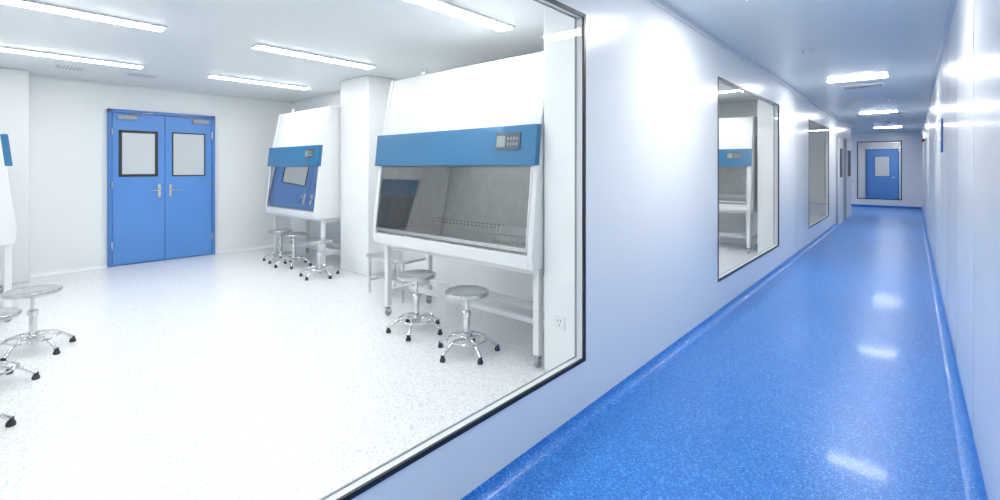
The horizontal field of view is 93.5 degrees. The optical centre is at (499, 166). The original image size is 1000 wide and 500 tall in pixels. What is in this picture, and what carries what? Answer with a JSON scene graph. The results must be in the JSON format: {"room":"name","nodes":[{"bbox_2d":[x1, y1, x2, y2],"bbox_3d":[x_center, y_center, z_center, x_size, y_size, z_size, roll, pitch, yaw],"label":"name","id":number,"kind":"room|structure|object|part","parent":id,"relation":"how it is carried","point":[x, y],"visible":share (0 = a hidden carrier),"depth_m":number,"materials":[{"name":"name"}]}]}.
{"room":"laboratory corridor","nodes":[
{"label":"laboratory corridor","id":0,"kind":"room"},
{"bbox_2d":[0,67,28,284],"bbox_3d":[-6.201,0.110,5.494,0.370,2.580,0.970,0,0,41],"label":"pillar","id":1,"kind":"structure","parent":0,"point":[14,83],"depth_m":5.67,"materials":[{"name":"white paint"}]},
{"bbox_2d":[29,77,290,272],"bbox_3d":[-1.550,0.110,11.145,0.100,2.580,19.700,0,0,41],"label":"wall","id":2,"kind":"structure","parent":0,"point":[68,119],"depth_m":6.48,"materials":[{"name":"white paint"}]},
{"bbox_2d":[111,128,112,248],"bbox_3d":[-5.420,0.300,6.565,0.019,1.700,0.020,0,0,41],"label":"left door leaf hinges","id":3,"kind":"object","parent":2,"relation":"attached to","point":[111,128],"visible":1,"depth_m":6.56,"materials":[{"name":"silver metal"}]},
{"bbox_2d":[112,113,164,264],"bbox_3d":[-5.239,0.308,6.823,0.042,2.139,0.611,0,0,41],"label":"leaf","id":4,"kind":"object","parent":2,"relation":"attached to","point":[138,213],"visible":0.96,"depth_m":6.80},
{"bbox_2d":[117,113,152,119],"bbox_3d":[-5.212,-0.736,6.735,0.115,0.122,0.414,0,0,41],"label":"door closer","id":5,"kind":"object","parent":4,"relation":"attached to","point":[125,117],"visible":1,"depth_m":6.68,"materials":[{"name":"grey metal"}]},
{"bbox_2d":[119,130,204,196],"bbox_3d":[-5.003,-0.037,7.017,0.060,0.975,1.080,0,0,41],"label":"windows","id":6,"kind":"structure","parent":4,"relation":"attached to","point":[138,150],"depth_m":6.94,"materials":[{"name":"glass"}]},
{"bbox_3d":[-5.074,0.355,6.935,0.058,0.190,0.128,0,0,41],"label":"handle","id":7,"kind":"part","parent":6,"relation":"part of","materials":[{"name":"silver metal"}]},
{"bbox_3d":[-4.921,0.355,7.109,0.058,0.190,0.128,0,0,41],"label":"handle","id":8,"kind":"part","parent":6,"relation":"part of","materials":[{"name":"silver metal"}]},
{"bbox_2d":[29,243,290,276],"bbox_3d":[-5.206,1.375,6.870,0.050,0.050,4.350,0,0,41],"label":"baseboard","id":9,"kind":"structure","parent":2,"relation":"attached to","point":[66,270],"depth_m":6.46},
{"bbox_2d":[107,108,214,267],"bbox_3d":[-5.034,0.292,7.058,0.060,2.215,1.340,0,0,41],"label":"frame","id":10,"kind":"object","parent":2,"relation":"attached to","point":[109,111],"visible":1,"depth_m":6.75,"materials":[{"name":"blue metal"}]},
{"bbox_2d":[165,116,210,258],"bbox_3d":[-4.830,0.308,7.289,0.042,2.139,0.617,0,0,41],"label":"leaf","id":11,"kind":"object","parent":2,"relation":"attached to","point":[188,210],"visible":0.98,"depth_m":7.25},
{"bbox_2d":[178,115,208,124],"bbox_3d":[-4.736,-0.736,7.276,0.115,0.122,0.414,0,0,41],"label":"door closer","id":12,"kind":"object","parent":11,"relation":"attached to","point":[199,121],"visible":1,"depth_m":7.32,"materials":[{"name":"grey metal"}]},
{"bbox_2d":[340,75,399,275],"bbox_3d":[-1.776,0.110,6.418,0.680,2.580,0.500,0,0,41],"label":"pillar","id":13,"kind":"structure","parent":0,"point":[364,99],"depth_m":6.15,"materials":[{"name":"white paint"}]},
{"bbox_2d":[0,0,822,128],"bbox_3d":[1.106,-1.220,8.812,7.170,0.080,19.700,0,0,41],"label":"ceiling","id":14,"kind":"structure","parent":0,"point":[202,38],"depth_m":4.38,"materials":[{"name":"white paint"}]},
{"bbox_2d":[55,64,86,70],"bbox_3d":[-5.087,-1.173,5.574,0.250,0.015,0.250,0,0,41],"label":"ceiling vent","id":15,"kind":"object","parent":14,"relation":"in","point":[58,66],"visible":1,"depth_m":5.56,"materials":[{"name":"white metal"}]},
{"bbox_2d":[0,46,144,68],"bbox_3d":[-4.611,-1.168,5.009,0.170,0.024,1.320,0,0,41],"label":"ceiling light","id":16,"kind":"object","parent":14,"relation":"attached to","point":[6,49],"depth_m":4.99,"materials":[{"name":"white plastic"}]},
{"bbox_2d":[0,0,167,31],"bbox_3d":[-3.287,-1.168,3.486,0.170,0.024,1.340,0,0,41],"label":"ceiling light","id":17,"kind":"object","parent":14,"relation":"attached to","point":[30,4],"depth_m":3.57,"materials":[{"name":"white plastic"}]},
{"bbox_2d":[126,71,159,78],"bbox_3d":[-4.569,-1.173,6.011,0.300,0.015,0.300,0,0,41],"label":"ceiling vent","id":18,"kind":"object","parent":14,"relation":"in","point":[136,74],"visible":1,"depth_m":5.98,"materials":[{"name":"white metal"}]},
{"bbox_2d":[207,74,310,89],"bbox_3d":[-3.291,-1.168,6.512,0.170,0.024,1.320,0,0,41],"label":"ceiling light","id":19,"kind":"object","parent":14,"relation":"attached to","point":[211,75],"depth_m":6.43,"materials":[{"name":"white plastic"}]},
{"bbox_2d":[251,43,376,68],"bbox_3d":[-1.934,-1.168,5.026,0.170,0.024,1.320,0,0,41],"label":"ceiling light","id":20,"kind":"object","parent":14,"relation":"attached to","point":[259,46],"depth_m":4.92,"materials":[{"name":"white plastic"}]},
{"bbox_2d":[405,0,515,31],"bbox_3d":[-0.364,-1.168,3.495,0.170,0.024,1.310,0,0,41],"label":"ceiling light","id":21,"kind":"object","parent":14,"relation":"attached to","point":[442,6],"depth_m":3.56,"materials":[{"name":"white plastic"}]},
{"bbox_2d":[291,94,543,303],"bbox_3d":[-1.112,0.110,6.234,7.040,2.580,0.100,0,0,41],"label":"wall","id":22,"kind":"structure","parent":0,"point":[497,280],"depth_m":5.66,"materials":[{"name":"white paint"}]},
{"bbox_2d":[29,51,542,103],"bbox_3d":[-2.580,-1.165,4.563,7.040,0.030,4.350,0,0,41],"label":"crown molding","id":23,"kind":"structure","parent":22,"relation":"attached to","point":[30,75],"depth_m":6.94,"materials":[{"name":"white"}]},
{"bbox_2d":[0,206,965,499],"bbox_3d":[4.989,1.440,11.923,8.897,0.080,29.500,0,0,41],"label":"floor","id":24,"kind":"structure","parent":0,"point":[236,375],"depth_m":2.98,"materials":[{"name":"plastic"}]},
{"bbox_2d":[0,413,15,427],"bbox_3d":[-2.775,1.175,2.355,0.465,0.450,0.486,0,0,21],"label":"stool","id":25,"kind":"object","parent":24,"relation":"on","point":[11,421],"visible":1,"depth_m":2.53,"materials":[{"name":"silver metal"}]},
{"bbox_2d":[0,131,16,321],"bbox_3d":[-5.200,0.255,4.505,1.568,2.290,0.725,0,0,41],"label":"tall cabinet","id":26,"kind":"object","parent":24,"relation":"on","point":[8,229],"visible":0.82,"depth_m":4.22,"materials":[{"name":"white metal"}]},
{"bbox_3d":[-5.192,1.005,4.514,1.500,0.610,0.630,0,0,41],"label":"bench frame","id":27,"kind":"part","parent":26,"relation":"part of","materials":[{"name":"white metal"}]},
{"bbox_3d":[-4.631,-0.065,4.005,0.045,1.530,0.725,0,0,41],"label":"panel","id":28,"kind":"part","parent":26,"relation":"part of","materials":[{"name":"white metal"}]},
{"bbox_2d":[0,307,39,379],"bbox_3d":[-3.235,1.165,2.951,0.465,0.470,0.486,0,0,36],"label":"stool","id":29,"kind":"object","parent":24,"relation":"on","point":[6,313],"visible":1,"depth_m":3.05,"materials":[{"name":"silver metal"}]},
{"bbox_3d":[-3.253,0.947,2.964,0.336,0.034,0.336,0,0,36],"label":"seat","id":30,"kind":"part","parent":29,"relation":"part of","materials":[{"name":"silver metal"}]},
{"bbox_2d":[0,284,75,360],"bbox_3d":[-3.525,1.165,3.564,0.465,0.470,0.486,0,0,13],"label":"stool","id":31,"kind":"object","parent":24,"relation":"on","point":[31,292],"visible":0.99,"depth_m":3.54,"materials":[{"name":"silver metal"}]},
{"bbox_3d":[-3.547,0.947,3.569,0.336,0.034,0.336,0,0,13],"label":"seat","id":32,"kind":"part","parent":31,"relation":"part of","materials":[{"name":"silver metal"}]},
{"bbox_2d":[263,228,296,263],"bbox_3d":[-3.270,1.170,7.032,0.465,0.460,0.486,0,0,30],"label":"stool","id":33,"kind":"object","parent":24,"relation":"on","point":[280,252],"visible":0.88,"depth_m":7.01,"materials":[{"name":"silver metal"}]},
{"bbox_3d":[-3.290,0.957,7.043,0.336,0.034,0.336,0,0,30],"label":"seat","id":34,"kind":"part","parent":33,"relation":"part of","materials":[{"name":"silver metal"}]},
{"bbox_2d":[274,232,311,268],"bbox_3d":[-2.903,1.170,6.669,0.465,0.460,0.486,0,0,1],"label":"stool","id":35,"kind":"object","parent":24,"relation":"on","point":[294,258],"visible":1,"depth_m":6.65,"materials":[{"name":"silver metal"}]},
{"bbox_3d":[-2.925,0.957,6.670,0.336,0.034,0.336,0,0,1],"label":"seat","id":36,"kind":"part","parent":35,"relation":"part of","materials":[{"name":"silver metal"}]},
{"bbox_2d":[266,106,339,270],"bbox_3d":[-2.793,0.255,7.003,1.568,2.290,0.725,0,0,41],"label":"tall cabinet","id":37,"kind":"object","parent":24,"relation":"on","point":[304,155],"visible":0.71,"depth_m":6.57,"materials":[{"name":"white metal"}]},
{"bbox_3d":[-3.362,-0.065,7.503,0.045,1.530,0.725,0,0,41],"label":"panel","id":38,"kind":"part","parent":37,"relation":"part of","materials":[{"name":"white"}]},
{"bbox_2d":[270,205,313,211],"bbox_3d":[-2.798,0.600,6.997,1.468,0.011,0.660,0,0,41],"label":"countertop","id":39,"kind":"structure","parent":37,"relation":"on","point":[270,205],"depth_m":6.73,"materials":[{"name":"silver metal"}]},
{"bbox_3d":[-3.004,0.288,6.762,1.468,0.587,0.078,0,0,41],"label":"sash frame","id":40,"kind":"part","parent":37,"relation":"part of","materials":[{"name":"silver metal"}]},
{"bbox_3d":[-3.003,0.280,6.763,1.460,0.570,0.062,0,0,41],"label":"glass sash","id":41,"kind":"part","parent":37,"relation":"part of","materials":[{"name":"clear glass"}]},
{"bbox_3d":[-2.775,1.005,7.023,1.500,0.610,0.550,0,0,41],"label":"bench frame","id":42,"kind":"part","parent":37,"relation":"part of","materials":[{"name":"white metal"}]},
{"bbox_3d":[-2.224,-0.065,6.503,0.045,1.530,0.725,0,0,41],"label":"panel","id":43,"kind":"part","parent":37,"relation":"part of","materials":[{"name":"white"}]},
{"bbox_2d":[299,238,338,280],"bbox_3d":[-2.299,1.165,6.016,0.465,0.470,0.486,0,0,36],"label":"stool","id":44,"kind":"object","parent":24,"relation":"on","point":[319,268],"visible":1,"depth_m":6.00,"materials":[{"name":"silver metal"}]},
{"bbox_3d":[-2.317,0.947,6.029,0.336,0.034,0.336,0,0,36],"label":"seat","id":45,"kind":"part","parent":44,"relation":"part of","materials":[{"name":"silver metal"}]},
{"bbox_2d":[366,249,427,302],"bbox_3d":[-1.114,1.185,5.171,0.660,0.430,0.400,0,0,41],"label":"bench","id":46,"kind":"object","parent":24,"relation":"on","point":[398,256],"visible":0.73,"depth_m":5.15,"materials":[{"name":"white metal"}]},
{"bbox_2d":[386,269,442,341],"bbox_3d":[-0.693,1.155,4.012,0.465,0.490,0.486,0,0,24],"label":"stool","id":47,"kind":"object","parent":24,"relation":"on","point":[418,275],"visible":1,"depth_m":3.99,"materials":[{"name":"silver metal"}]},
{"bbox_3d":[-0.714,0.927,4.021,0.336,0.034,0.336,0,0,24],"label":"seat","id":48,"kind":"part","parent":47,"relation":"part of","materials":[{"name":"silver metal"}]},
{"bbox_2d":[372,51,543,367],"bbox_3d":[-0.250,0.255,4.037,1.878,2.290,0.725,0,0,41],"label":"tall cabinet","id":49,"kind":"object","parent":24,"relation":"on","point":[459,159],"visible":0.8,"depth_m":3.95,"materials":[{"name":"white metal"}]},
{"bbox_3d":[-0.936,-0.065,4.639,0.045,1.530,0.725,0,0,41],"label":"panel","id":50,"kind":"part","parent":49,"relation":"part of","materials":[{"name":"white"}]},
{"bbox_2d":[377,225,526,255],"bbox_3d":[-0.255,0.600,4.031,1.778,0.011,0.660,0,0,41],"label":"countertop","id":51,"kind":"structure","parent":49,"relation":"on","point":[462,233],"depth_m":4.14,"materials":[{"name":"silver metal"}]},
{"bbox_3d":[-0.462,0.288,3.796,1.778,0.587,0.078,0,0,41],"label":"sash frame","id":52,"kind":"part","parent":49,"relation":"part of","materials":[{"name":"glass"}]},
{"bbox_3d":[-0.232,1.005,4.057,1.810,0.610,0.550,0,0,41],"label":"bench frame","id":53,"kind":"part","parent":49,"relation":"part of","materials":[{"name":"white metal"}]},
{"bbox_3d":[0.435,-0.065,3.434,0.045,1.530,0.725,0,0,41],"label":"panel","id":54,"kind":"part","parent":49,"relation":"part of","materials":[{"name":"white metal"}]},
{"bbox_2d":[438,285,499,364],"bbox_3d":[-0.229,1.165,3.552,0.465,0.470,0.486,0,0,-10],"label":"stool","id":55,"kind":"object","parent":24,"relation":"on","point":[465,293],"visible":1,"depth_m":3.52,"materials":[{"name":"silver metal"}]},
{"bbox_3d":[-0.251,0.947,3.548,0.336,0.034,0.336,0,0,-10],"label":"seat","id":56,"kind":"part","parent":55,"relation":"part of","materials":[{"name":"silver metal"}]},
{"bbox_2d":[719,116,756,252],"bbox_3d":[3.528,0.255,8.371,1.858,2.290,0.725,0,0,41],"label":"fume hood","id":57,"kind":"object","parent":24,"relation":"on","point":[738,135],"visible":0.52,"depth_m":7.77,"materials":[{"name":"white metal"}]},
{"bbox_2d":[719,202,746,204],"bbox_3d":[3.523,0.600,8.366,1.758,0.011,0.660,0,0,41],"label":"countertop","id":58,"kind":"structure","parent":57,"relation":"on","point":[719,202],"depth_m":7.69,"materials":[{"name":"silver metal"}]},
{"bbox_2d":[719,203,746,210],"bbox_3d":[3.525,0.652,8.368,1.760,0.095,0.714,0,0,41],"label":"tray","id":59,"kind":"object","parent":58,"relation":"on","point":[722,206],"depth_m":7.68,"materials":[{"name":"white metal"}]},
{"bbox_3d":[3.316,0.288,8.131,1.758,0.587,0.078,0,0,41],"label":"sash frame","id":60,"kind":"part","parent":57,"relation":"part of","materials":[{"name":"silver metal"}]},
{"bbox_3d":[3.546,1.005,8.392,1.790,0.610,0.550,0,0,41],"label":"bench frame","id":61,"kind":"part","parent":57,"relation":"part of","materials":[{"name":"white metal"}]},
{"bbox_3d":[4.206,-0.065,7.776,0.045,1.530,0.725,0,0,41],"label":"panel","id":62,"kind":"part","parent":57,"relation":"part of","materials":[{"name":"white metal"}]},
{"bbox_2d":[544,5,574,370],"bbox_3d":[0.899,0.110,3.550,0.475,2.580,1.280,0,0,41],"label":"wall","id":63,"kind":"structure","parent":0,"point":[559,28],"depth_m":3.14,"materials":[{"name":"white paint"}]},
{"bbox_2d":[554,315,564,330],"bbox_3d":[0.396,1.040,3.133,0.086,0.086,0.010,0,0,41],"label":"wall socket","id":64,"kind":"object","parent":63,"relation":"attached to","point":[559,322],"visible":1,"depth_m":3.13,"materials":[{"name":"white plastic"}]},
{"bbox_2d":[352,0,850,499],"bbox_3d":[3.799,0.110,6.446,0.060,2.580,19.700,0,0,41],"label":"wall","id":65,"kind":"structure","parent":0,"point":[652,78],"depth_m":3.17,"materials":[{"name":"white paint"}]},
{"bbox_2d":[318,0,575,499],"bbox_3d":[-0.441,0.114,1.662,0.008,1.918,2.635,0,0,41],"label":"gasket","id":66,"kind":"object","parent":65,"relation":"attached to","point":[542,3],"visible":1,"depth_m":2.29,"materials":[{"name":"grey plastic"}]},
{"bbox_2d":[324,0,581,499],"bbox_3d":[-0.423,0.114,1.646,0.052,1.918,2.635,0,0,41],"label":"liner","id":67,"kind":"object","parent":65,"relation":"attached to","point":[389,465],"visible":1,"depth_m":2.62,"materials":[{"name":"white metal"}]},
{"bbox_2d":[336,0,585,499],"bbox_3d":[-0.399,0.114,1.625,0.012,1.926,2.643,0,0,41],"label":"gasket","id":68,"kind":"object","parent":65,"relation":"attached to","point":[386,474],"visible":1,"depth_m":2.41,"materials":[{"name":"black rubber"}]},
{"bbox_2d":[460,214,851,499],"bbox_3d":[3.844,1.370,6.406,0.060,0.060,19.700,0,0,41],"label":"baseboard","id":69,"kind":"structure","parent":65,"relation":"attached to","point":[507,478],"depth_m":2.72,"materials":[{"name":"blue plastic"}]},
{"bbox_2d":[719,80,777,277],"bbox_3d":[2.891,0.114,5.418,0.052,1.918,2.664,0,0,41],"label":"liner","id":70,"kind":"object","parent":65,"relation":"attached to","point":[775,106],"visible":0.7,"depth_m":6.41,"materials":[{"name":"white metal"}]},
{"bbox_2d":[718,76,778,281],"bbox_3d":[2.915,0.114,5.397,0.012,1.926,2.672,0,0,41],"label":"gasket","id":71,"kind":"object","parent":65,"relation":"attached to","point":[719,78],"visible":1,"depth_m":4.96,"materials":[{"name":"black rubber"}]},
{"bbox_2d":[648,0,851,127],"bbox_3d":[3.835,-1.162,6.414,0.035,0.035,19.700,0,0,41],"label":"crown molding","id":72,"kind":"structure","parent":65,"relation":"attached to","point":[661,4],"depth_m":4.47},
{"bbox_2d":[809,120,827,226],"bbox_3d":[6.248,0.114,9.239,0.052,1.918,2.610,0,0,41],"label":"liner","id":73,"kind":"object","parent":65,"relation":"attached to","point":[809,120],"visible":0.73,"depth_m":10.21,"materials":[{"name":"white metal"}]},
{"bbox_2d":[809,119,828,227],"bbox_3d":[6.272,0.114,9.218,0.012,1.926,2.618,0,0,41],"label":"gasket","id":74,"kind":"object","parent":65,"relation":"attached to","point":[809,119],"visible":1,"depth_m":10.19,"materials":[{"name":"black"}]},
{"bbox_2d":[836,135,842,224],"bbox_3d":[8.354,0.325,11.562,0.030,2.150,1.000,0,0,41],"label":"frame","id":75,"kind":"object","parent":65,"relation":"attached to","point":[837,136],"visible":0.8,"depth_m":11.20,"materials":[{"name":"grey metal"}]},
{"bbox_2d":[838,138,842,224],"bbox_3d":[8.371,0.340,11.547,0.015,2.080,0.900,0,0,41],"label":"leaf","id":76,"kind":"object","parent":65,"relation":"attached to","point":[840,141],"visible":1,"depth_m":11.29,"materials":[{"name":"white"}]},
{"bbox_2d":[840,148,842,176],"bbox_3d":[8.379,-0.100,11.540,0.007,0.700,0.500,0,0,41],"label":"window","id":77,"kind":"structure","parent":76,"relation":"attached to","point":[841,150],"depth_m":11.55,"materials":[{"name":"black"}]},
{"bbox_2d":[845,139,850,218],"bbox_3d":[9.641,0.325,13.027,0.030,2.150,1.300,0,0,41],"label":"frame","id":78,"kind":"object","parent":65,"relation":"attached to","point":[845,139],"visible":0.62,"depth_m":12.54,"materials":[{"name":"grey metal"}]},
{"bbox_2d":[846,141,850,218],"bbox_3d":[9.658,0.340,13.012,0.015,2.080,1.200,0,0,41],"label":"leaf","id":79,"kind":"object","parent":65,"relation":"attached to","point":[848,144],"visible":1,"depth_m":12.67,"materials":[{"name":"white"}]},
{"bbox_2d":[848,150,850,175],"bbox_3d":[9.666,-0.100,13.005,0.007,0.700,0.800,0,0,41],"label":"window","id":80,"kind":"structure","parent":79,"relation":"attached to","point":[849,152],"depth_m":13.01,"materials":[{"name":"black"}]},
{"bbox_2d":[719,101,756,244],"bbox_3d":[2.452,0.110,10.291,7.040,2.580,0.100,0,0,41],"label":"wall","id":81,"kind":"structure","parent":0,"point":[728,222],"depth_m":8.60,"materials":[{"name":"white paint"}]},
{"bbox_2d":[757,99,773,252],"bbox_3d":[4.610,0.110,7.763,0.460,2.580,0.850,0,0,41],"label":"pillar","id":82,"kind":"structure","parent":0,"point":[765,111],"depth_m":7.52,"materials":[{"name":"white paint"}]},
{"bbox_2d":[662,0,948,133],"bbox_3d":[5.954,-1.220,11.075,6.327,0.080,29.500,0,0,41],"label":"ceiling","id":83,"kind":"structure","parent":0,"point":[900,39],"depth_m":4.56,"materials":[{"name":"white paint"}]},
{"bbox_2d":[801,49,812,54],"bbox_3d":[3.095,-1.155,4.735,0.100,0.049,0.100,0,0,41],"label":"smoke detector","id":84,"kind":"object","parent":83,"relation":"attached to","point":[805,51],"visible":1,"depth_m":4.70,"materials":[{"name":"white plastic"}]},
{"bbox_2d":[826,74,888,82],"bbox_3d":[4.727,-1.171,6.229,0.660,0.018,0.210,0,0,41],"label":"ceiling light","id":85,"kind":"object","parent":83,"relation":"attached to","point":[880,75],"depth_m":6.17,"materials":[{"name":"white plastic"}]},
{"bbox_2d":[840,82,884,89],"bbox_3d":[5.263,-1.173,6.824,0.500,0.015,0.300,0,0,41],"label":"ceiling vent","id":86,"kind":"object","parent":83,"relation":"in","point":[882,83],"visible":1,"depth_m":6.80,"materials":[{"name":"white metal"}]},
{"bbox_2d":[867,114,889,116],"bbox_3d":[8.657,-1.173,10.763,0.400,0.015,0.300,0,0,41],"label":"ceiling vent","id":87,"kind":"object","parent":83,"relation":"in","point":[885,114],"visible":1,"depth_m":10.69,"materials":[{"name":"white"}]},
{"bbox_2d":[859,110,897,113],"bbox_3d":[8.093,-1.171,10.061,0.660,0.018,0.210,0,0,41],"label":"ceiling light","id":88,"kind":"object","parent":83,"relation":"attached to","point":[894,110],"depth_m":10.02,"materials":[{"name":"white plastic"}]},
{"bbox_2d":[809,128,824,212],"bbox_3d":[8.528,0.110,15.336,4.570,2.580,0.100,0,0,41],"label":"wall","id":89,"kind":"structure","parent":0,"point":[816,135],"depth_m":14.28,"materials":[{"name":"white paint"}]},
{"bbox_2d":[858,141,900,198],"bbox_3d":[13.874,0.110,20.090,6.327,2.580,0.100,0,0,41],"label":"wall","id":90,"kind":"structure","parent":0,"point":[863,146],"depth_m":19.14,"materials":[{"name":"white paint"}]},
{"bbox_2d":[868,150,896,198],"bbox_3d":[15.239,0.355,18.740,0.920,2.050,0.032,0,0,41],"label":"leaf","id":91,"kind":"object","parent":90,"relation":"attached to","point":[878,187],"visible":0.56,"depth_m":18.72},
{"bbox_2d":[874,156,890,176],"bbox_3d":[15.222,-0.025,18.720,0.520,0.850,0.020,0,0,41],"label":"window","id":92,"kind":"structure","parent":91,"relation":"attached to","point":[882,164],"depth_m":18.71,"materials":[{"name":"white"}]},
{"bbox_2d":[866,149,898,198],"bbox_3d":[15.264,0.340,18.769,1.040,2.120,0.050,0,0,41],"label":"frame","id":93,"kind":"object","parent":90,"relation":"attached to","point":[866,149],"visible":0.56,"depth_m":18.73,"materials":[{"name":"blue metal"}]},
{"bbox_2d":[851,132,921,206],"bbox_3d":[11.762,0.110,17.686,6.327,2.580,0.100,0,0,41],"label":"wall","id":94,"kind":"structure","parent":0,"point":[911,141],"depth_m":15.90,"materials":[{"name":"white paint"}]},
{"bbox_2d":[857,141,901,199],"bbox_3d":[13.196,0.115,16.369,1.220,2.030,0.026,0,0,41],"label":"gasket","id":95,"kind":"object","parent":94,"relation":"attached to","point":[866,141],"visible":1,"depth_m":16.31,"materials":[{"name":"black"}]},
{"bbox_2d":[851,204,921,208],"bbox_3d":[11.688,1.365,17.677,6.227,0.070,0.012,0,0,41],"label":"baseboard","id":96,"kind":"structure","parent":94,"relation":"attached to","point":[885,206],"depth_m":16.22,"materials":[{"name":"blue"}]},
{"bbox_2d":[922,0,999,499],"bbox_3d":[6.313,0.110,6.766,0.100,2.580,23.500,0,0,41],"label":"wall","id":97,"kind":"structure","parent":0,"point":[949,172],"depth_m":2.47,"materials":[{"name":"white paint"}]},
{"bbox_2d":[921,130,927,138],"bbox_3d":[8.848,-0.681,9.797,0.092,0.183,0.300,0,0,41],"label":"emergency light","id":98,"kind":"object","parent":97,"relation":"attached to","point":[925,134],"visible":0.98,"depth_m":9.70,"materials":[{"name":"white plastic"}]},
{"bbox_2d":[921,0,956,132],"bbox_3d":[6.262,-1.163,6.811,0.035,0.035,23.500,0,0,41],"label":"crown molding","id":99,"kind":"structure","parent":97,"relation":"attached to","point":[952,3],"depth_m":4.47,"materials":[{"name":"silver metal"}]},
{"bbox_2d":[940,118,942,152],"bbox_3d":[4.521,-0.320,4.813,0.014,0.340,0.220,0,0,41],"label":"wall sign","id":100,"kind":"object","parent":97,"relation":"attached to","point":[941,120],"visible":1,"depth_m":4.73,"materials":[{"name":"blue"}]},
{"bbox_2d":[924,0,973,436],"bbox_3d":[6.705,0.105,7.288,0.002,2.470,20.403,0,0,41],"label":"trim","id":101,"kind":"structure","parent":97,"relation":"attached to","point":[973,0],"depth_m":2.33,"materials":[{"name":"grey metal"}]},
{"bbox_2d":[920,208,987,499],"bbox_3d":[6.253,1.370,6.819,0.060,0.060,23.500,0,0,41],"label":"baseboard","id":102,"kind":"structure","parent":97,"relation":"attached to","point":[973,482],"depth_m":2.74,"materials":[{"name":"blue plastic"}]}
]}

